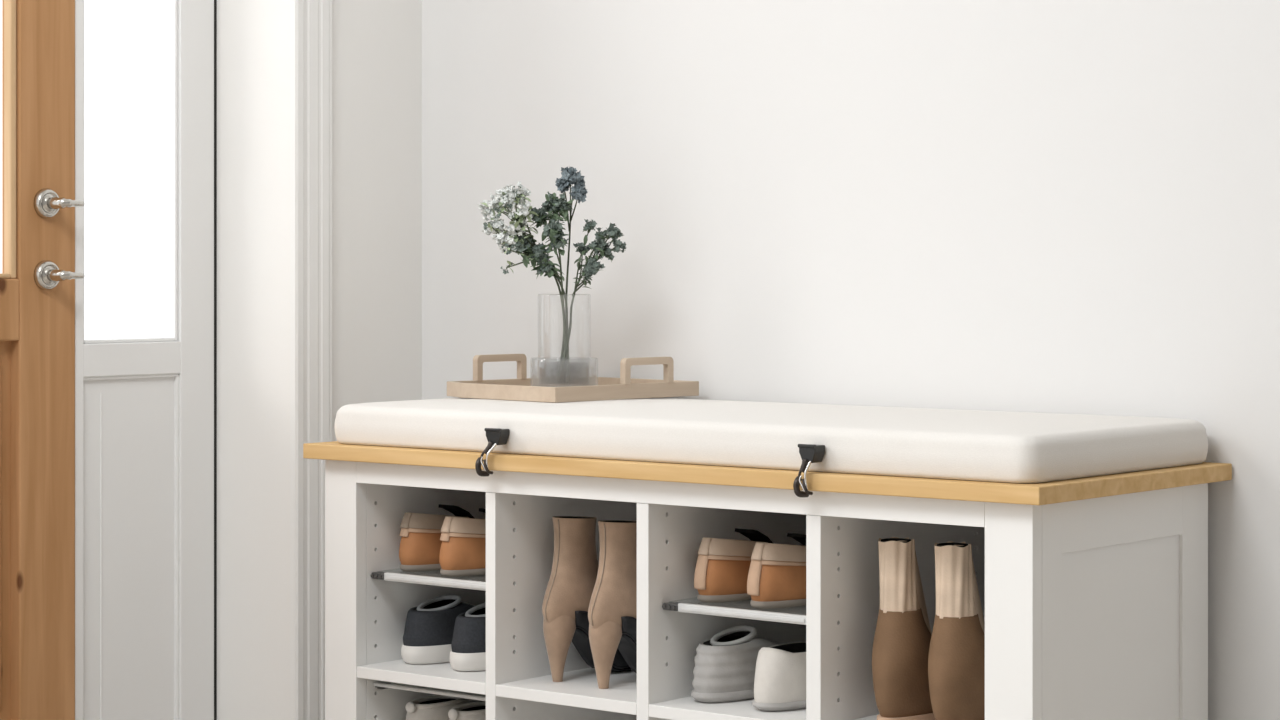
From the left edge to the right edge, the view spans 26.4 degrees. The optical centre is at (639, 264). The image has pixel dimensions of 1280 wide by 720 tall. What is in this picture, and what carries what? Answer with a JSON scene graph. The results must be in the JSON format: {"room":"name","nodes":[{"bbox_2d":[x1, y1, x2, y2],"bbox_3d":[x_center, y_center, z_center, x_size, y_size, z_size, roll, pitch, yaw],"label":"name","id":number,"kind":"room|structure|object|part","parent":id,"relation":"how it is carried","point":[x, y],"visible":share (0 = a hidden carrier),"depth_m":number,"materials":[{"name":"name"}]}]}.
{"room":"entryway","nodes":[
{"label":"entryway","id":0,"kind":"room"},
{"bbox_2d":[217,0,421,719],"bbox_3d":[-0.555,-0.486,4.604,0.219,2.750,0.308,0,0,39],"label":"wall","id":1,"kind":"structure","parent":0,"point":[377,44],"depth_m":4.50,"materials":[{"name":"white paint"}]},
{"bbox_2d":[75,0,216,719],"bbox_3d":[-0.814,-0.361,4.424,0.045,2.500,0.298,0,0,39],"label":"door","id":2,"kind":"structure","parent":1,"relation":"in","point":[146,408],"depth_m":4.45,"materials":[{"name":"white paint"}]},
{"bbox_3d":[-0.829,0.473,4.396,0.026,0.593,0.202,0,0,39],"label":"panel","id":3,"kind":"part","parent":2,"relation":"part of","materials":[{"name":"white paint"}]},
{"bbox_2d":[290,0,331,719],"bbox_3d":[-0.533,-0.386,4.446,0.015,2.550,0.090,0,0,39],"label":"trim","id":4,"kind":"structure","parent":1,"relation":"attached to","point":[310,20],"depth_m":4.43,"materials":[{"name":"white paint"}]},
{"bbox_2d":[422,0,1279,719],"bbox_3d":[1.651,-0.486,3.107,5.531,2.750,0.150,0,0,39],"label":"wall","id":5,"kind":"structure","parent":0,"point":[1035,206],"depth_m":4.04,"materials":[{"name":"paint"}]},
{"bbox_3d":[0.096,0.939,1.194,5.531,0.100,5.200,0,0,39],"label":"floor","id":6,"kind":"structure","parent":0,"visible":0},
{"bbox_2d":[303,441,1231,719],"bbox_3d":[0.147,0.579,3.901,1.278,0.620,0.506,0,0,39],"label":"bench","id":7,"kind":"object","parent":6,"relation":"on","point":[1093,591],"visible":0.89,"depth_m":3.67,"materials":[{"name":"white paint"}]},
{"bbox_3d":[-0.443,0.591,4.096,0.066,0.597,0.022,0,0,39],"label":"post","id":8,"kind":"part","parent":7,"relation":"part of","materials":[{"name":"white paint"}]},
{"bbox_2d":[357,659,485,694],"bbox_3d":[-0.181,0.608,4.159,0.259,0.017,0.447,0,0,39],"label":"shelf","id":9,"kind":"object","parent":7,"relation":"attached to","point":[369,671],"depth_m":4.02,"materials":[{"name":"white paint"}]},
{"bbox_2d":[370,571,485,590],"bbox_3d":[-0.179,0.466,4.162,0.259,0.012,0.400,0,0,39],"label":"shelf","id":10,"kind":"object","parent":7,"relation":"attached to","point":[397,576],"visible":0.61,"depth_m":4.02,"materials":[{"name":"white metal"}]},
{"bbox_2d":[399,504,473,571],"bbox_3d":[-0.266,0.413,4.184,0.084,0.094,0.269,0,0,42],"label":"shoe","id":11,"kind":"object","parent":10,"relation":"on","point":[420,543],"visible":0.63,"depth_m":4.09,"materials":[{"name":"leather"}]},
{"bbox_2d":[439,508,485,576],"bbox_3d":[-0.201,0.413,4.118,0.084,0.094,0.269,0,0,41],"label":"shoe","id":12,"kind":"object","parent":10,"relation":"on","point":[463,546],"visible":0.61,"depth_m":4.02,"materials":[{"name":"leather"}]},
{"bbox_2d":[374,681,485,700],"bbox_3d":[-0.178,0.632,4.164,0.260,0.011,0.396,0,0,39],"label":"shelf","id":13,"kind":"object","parent":7,"relation":"attached to","point":[381,685],"visible":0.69,"depth_m":4.03,"materials":[{"name":"grey metal"}]},
{"bbox_2d":[401,595,474,664],"bbox_3d":[-0.264,0.551,4.183,0.098,0.095,0.272,0,0,39],"label":"shoe","id":14,"kind":"object","parent":7,"relation":"on","point":[429,626],"visible":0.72,"depth_m":4.09,"materials":[{"name":"black fabric"}]},
{"bbox_2d":[449,603,485,671],"bbox_3d":[-0.187,0.551,4.112,0.098,0.095,0.272,0,0,39],"label":"shoe","id":15,"kind":"object","parent":7,"relation":"on","point":[468,644],"visible":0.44,"depth_m":4.01,"materials":[{"name":"black fabric"}]},
{"bbox_2d":[496,668,636,714],"bbox_3d":[0.035,0.608,3.983,0.259,0.017,0.447,0,0,39],"label":"shelf","id":16,"kind":"object","parent":7,"relation":"attached to","point":[578,687],"depth_m":3.87,"materials":[{"name":"white paint"}]},
{"bbox_2d":[542,516,630,681],"bbox_3d":[-0.061,0.481,3.989,0.074,0.235,0.238,0,0,39],"label":"boot","id":17,"kind":"object","parent":7,"relation":"on","point":[572,580],"visible":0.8,"depth_m":3.92,"materials":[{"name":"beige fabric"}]},
{"bbox_2d":[588,520,636,688],"bbox_3d":[0.006,0.481,3.926,0.074,0.235,0.238,0,0,39],"label":"boot","id":18,"kind":"object","parent":7,"relation":"on","point":[612,610],"visible":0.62,"depth_m":3.85,"materials":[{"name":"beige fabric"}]},
{"bbox_3d":[0.008,0.308,3.730,1.096,0.033,0.022,0,0,39],"label":"rail","id":19,"kind":"part","parent":7,"relation":"part of","materials":[{"name":"white paint"}]},
{"bbox_2d":[649,696,805,719],"bbox_3d":[0.255,0.608,3.805,0.263,0.017,0.447,0,0,39],"label":"shelf","id":20,"kind":"object","parent":7,"relation":"attached to","point":[660,707],"depth_m":3.68,"materials":[{"name":"white paint"}]},
{"bbox_2d":[662,600,805,624],"bbox_3d":[0.257,0.468,3.808,0.263,0.012,0.400,0,0,39],"label":"shelf","id":21,"kind":"object","parent":7,"relation":"attached to","point":[688,606],"visible":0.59,"depth_m":3.66,"materials":[{"name":"white metal"}]},
{"bbox_2d":[694,528,772,602],"bbox_3d":[0.172,0.415,3.825,0.084,0.094,0.272,0,0,42],"label":"shoe","id":22,"kind":"object","parent":21,"relation":"on","point":[722,565],"visible":0.64,"depth_m":3.73,"materials":[{"name":"leather"}]},
{"bbox_2d":[694,554,708,589],"bbox_3d":[0.085,0.410,3.750,0.025,0.068,0.062,0,0,-10],"label":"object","id":23,"kind":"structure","parent":22,"relation":"on","point":[701,568],"depth_m":3.73,"materials":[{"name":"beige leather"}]},
{"bbox_2d":[747,533,805,608],"bbox_3d":[0.242,0.415,3.758,0.084,0.094,0.272,0,0,41],"label":"shoe","id":24,"kind":"object","parent":21,"relation":"on","point":[777,572],"visible":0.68,"depth_m":3.67,"materials":[{"name":"leather"}]},
{"bbox_2d":[747,560,761,595],"bbox_3d":[0.155,0.410,3.683,0.025,0.068,0.062,0,0,-10],"label":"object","id":25,"kind":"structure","parent":24,"relation":"on","point":[754,575],"depth_m":3.66,"materials":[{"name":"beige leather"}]},
{"bbox_2d":[691,625,779,702],"bbox_3d":[0.164,0.551,3.824,0.093,0.094,0.272,0,0,39],"label":"shoe","id":26,"kind":"object","parent":7,"relation":"on","point":[725,663],"visible":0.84,"depth_m":3.73,"materials":[{"name":"grey fabric"}]},
{"bbox_2d":[334,398,1207,482],"bbox_3d":[0.155,0.236,3.900,1.224,0.066,0.478,0,0,39],"label":"seat cushion","id":27,"kind":"object","parent":7,"relation":"on","point":[953,444],"visible":0.86,"depth_m":3.63,"materials":[{"name":"fabric"}]},
{"bbox_2d":[475,428,508,476],"bbox_3d":[-0.210,0.266,3.864,0.040,0.069,0.032,0,0,32],"label":"binder clip","id":28,"kind":"object","parent":27,"relation":"attached to","point":[495,436],"visible":1,"depth_m":3.85,"materials":[{"name":"black metal"}]},
{"bbox_3d":[-0.210,0.271,3.853,0.017,0.040,0.005,0,0,7],"label":"wire arm","id":29,"kind":"part","parent":28,"relation":"part of","materials":[{"name":"white metal"}]},
{"bbox_2d":[447,354,698,402],"bbox_3d":[-0.112,0.172,4.219,0.306,0.062,0.274,0,0,-45],"label":"serving tray","id":30,"kind":"object","parent":27,"relation":"on","point":[580,388],"visible":1,"depth_m":4.16,"materials":[{"name":"brown wood"}]},
{"bbox_3d":[-0.221,0.161,4.296,0.104,0.040,0.011,0,0,-45],"label":"handle","id":31,"kind":"part","parent":30,"relation":"part of","materials":[{"name":"brown wood"}]},
{"bbox_3d":[0.011,0.161,4.155,0.104,0.040,0.011,0,0,-45],"label":"handle","id":32,"kind":"part","parent":30,"relation":"part of","materials":[{"name":"brown wood"}]},
{"bbox_3d":[-0.116,0.120,4.159,0.103,0.150,0.103,0,0,39],"label":"glass vase","id":33,"kind":"object","parent":30,"relation":"on","visible":0},
{"bbox_2d":[477,181,567,382],"bbox_3d":[-0.182,0.026,4.152,0.142,0.310,0.072,0,0,8],"label":"flower sprig","id":34,"kind":"object","parent":33,"relation":"in","point":[523,210],"visible":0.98,"depth_m":4.15,"materials":[{"name":"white plant"}]},
{"bbox_2d":[483,186,563,382],"bbox_3d":[-0.177,0.030,4.150,0.127,0.302,0.039,0,0,-23],"label":"flower sprig","id":35,"kind":"object","parent":33,"relation":"in","point":[489,225],"visible":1,"depth_m":4.14,"materials":[{"name":"green plant"}]},
{"bbox_2d":[507,192,573,382],"bbox_3d":[-0.150,0.034,4.152,0.102,0.294,0.062,0,0,11],"label":"flower sprig","id":36,"kind":"object","parent":33,"relation":"in","point":[555,233],"visible":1,"depth_m":4.14,"materials":[{"name":"green plant"}]},
{"bbox_3d":[-0.152,0.039,4.152,0.087,0.284,0.046,0,0,5],"label":"stem","id":37,"kind":"part","parent":36,"relation":"part of","materials":[{"name":"green plant"}]},
{"bbox_2d":[555,167,586,382],"bbox_3d":[-0.105,0.015,4.167,0.054,0.332,0.036,0,0,28],"label":"flower sprig","id":38,"kind":"object","parent":33,"relation":"in","point":[578,192],"visible":1,"depth_m":4.16,"materials":[{"name":"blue plant"}]},
{"bbox_3d":[-0.105,0.018,4.164,0.042,0.325,0.024,0,0,13],"label":"stem","id":39,"kind":"part","parent":38,"relation":"part of","materials":[{"name":"green plant"}]},
{"bbox_2d":[558,219,626,383],"bbox_3d":[-0.073,0.055,4.157,0.106,0.252,0.053,0,0,-9],"label":"flower sprig","id":40,"kind":"object","parent":33,"relation":"in","point":[591,267],"visible":1,"depth_m":4.16,"materials":[{"name":"green plant"}]},
{"bbox_2d":[793,444,824,497],"bbox_3d":[0.218,0.266,3.517,0.031,0.069,0.032,0,0,40],"label":"binder clip","id":41,"kind":"object","parent":27,"relation":"attached to","point":[809,453],"visible":1,"depth_m":3.51,"materials":[{"name":"black metal"}]},
{"bbox_3d":[0.216,0.271,3.506,0.011,0.039,0.005,0,0,-19],"label":"wire arm","id":42,"kind":"part","parent":41,"relation":"part of","materials":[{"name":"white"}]},
{"bbox_2d":[752,642,805,711],"bbox_3d":[0.245,0.556,3.753,0.093,0.084,0.272,0,0,39],"label":"shoe","id":43,"kind":"object","parent":7,"relation":"on","point":[780,671],"visible":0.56,"depth_m":3.66,"materials":[{"name":"white leather"}]},
{"bbox_2d":[854,714,877,719],"bbox_3d":[0.472,0.608,3.629,0.248,0.017,0.447,0,0,39],"label":"shelf","id":44,"kind":"object","parent":7,"relation":"attached to","point":[856,716],"depth_m":3.60,"materials":[{"name":"white paint"}]},
{"bbox_2d":[872,537,935,719],"bbox_3d":[0.398,0.477,3.629,0.076,0.242,0.277,0,0,39],"label":"boot","id":45,"kind":"object","parent":7,"relation":"on","point":[902,637],"visible":0.8,"depth_m":3.53,"materials":[{"name":"brown leather"}]},
{"bbox_2d":[928,541,984,719],"bbox_3d":[0.465,0.477,3.572,0.076,0.242,0.277,0,0,39],"label":"boot","id":46,"kind":"object","parent":7,"relation":"on","point":[956,658],"visible":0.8,"depth_m":3.47,"materials":[{"name":"brown leather"}]},
{"bbox_3d":[0.460,0.591,3.363,0.069,0.597,0.022,0,0,39],"label":"post","id":47,"kind":"part","parent":7,"relation":"part of","materials":[{"name":"white paint"}]},
{"bbox_3d":[-0.179,0.769,4.162,0.259,0.012,0.400,0,0,39],"label":"shelf","id":48,"kind":"object","parent":7,"relation":"attached to","visible":0},
{"bbox_2d":[405,695,473,719],"bbox_3d":[-0.266,0.709,4.184,0.093,0.108,0.272,0,0,39],"label":"shoe","id":49,"kind":"object","parent":48,"relation":"on","point":[436,707],"visible":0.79,"depth_m":4.10,"materials":[{"name":"beige leather"}]},
{"bbox_2d":[448,701,485,719],"bbox_3d":[-0.198,0.709,4.120,0.093,0.108,0.272,0,0,39],"label":"shoe","id":50,"kind":"object","parent":48,"relation":"on","point":[476,710],"visible":0.57,"depth_m":4.03,"materials":[{"name":"beige leather"}]},
{"bbox_3d":[-1.532,-0.486,3.402,0.219,2.750,0.174,0,0,39],"label":"wall","id":51,"kind":"structure","parent":0,"visible":0},
{"bbox_2d":[0,0,84,719],"bbox_3d":[-1.202,-0.366,3.899,0.096,2.490,1.002,0,0,39],"label":"door","id":52,"kind":"structure","parent":51,"relation":"in","point":[38,276],"depth_m":4.23,"materials":[{"name":"brown wood"}]},
{"bbox_3d":[-1.220,0.424,3.918,0.022,0.620,0.778,0,0,39],"label":"panel","id":53,"kind":"part","parent":52,"relation":"part of","materials":[{"name":"brown wood"}]},
{"bbox_3d":[-0.920,0.016,4.240,0.014,0.047,0.047,0,0,39],"label":"handle","id":54,"kind":"part","parent":52,"relation":"part of","materials":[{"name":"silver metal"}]},
{"bbox_3d":[-0.920,-0.096,4.240,0.014,0.047,0.047,0,0,39],"label":"handle","id":55,"kind":"part","parent":52,"relation":"part of","materials":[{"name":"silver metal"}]},
{"bbox_3d":[-0.894,0.016,4.236,0.044,0.019,0.046,0,0,39],"label":"lever","id":56,"kind":"part","parent":52,"relation":"part of","materials":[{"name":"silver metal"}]},
{"bbox_3d":[-0.894,-0.096,4.236,0.044,0.019,0.046,0,0,39],"label":"lever","id":57,"kind":"part","parent":52,"relation":"part of","materials":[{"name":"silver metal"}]}
]}

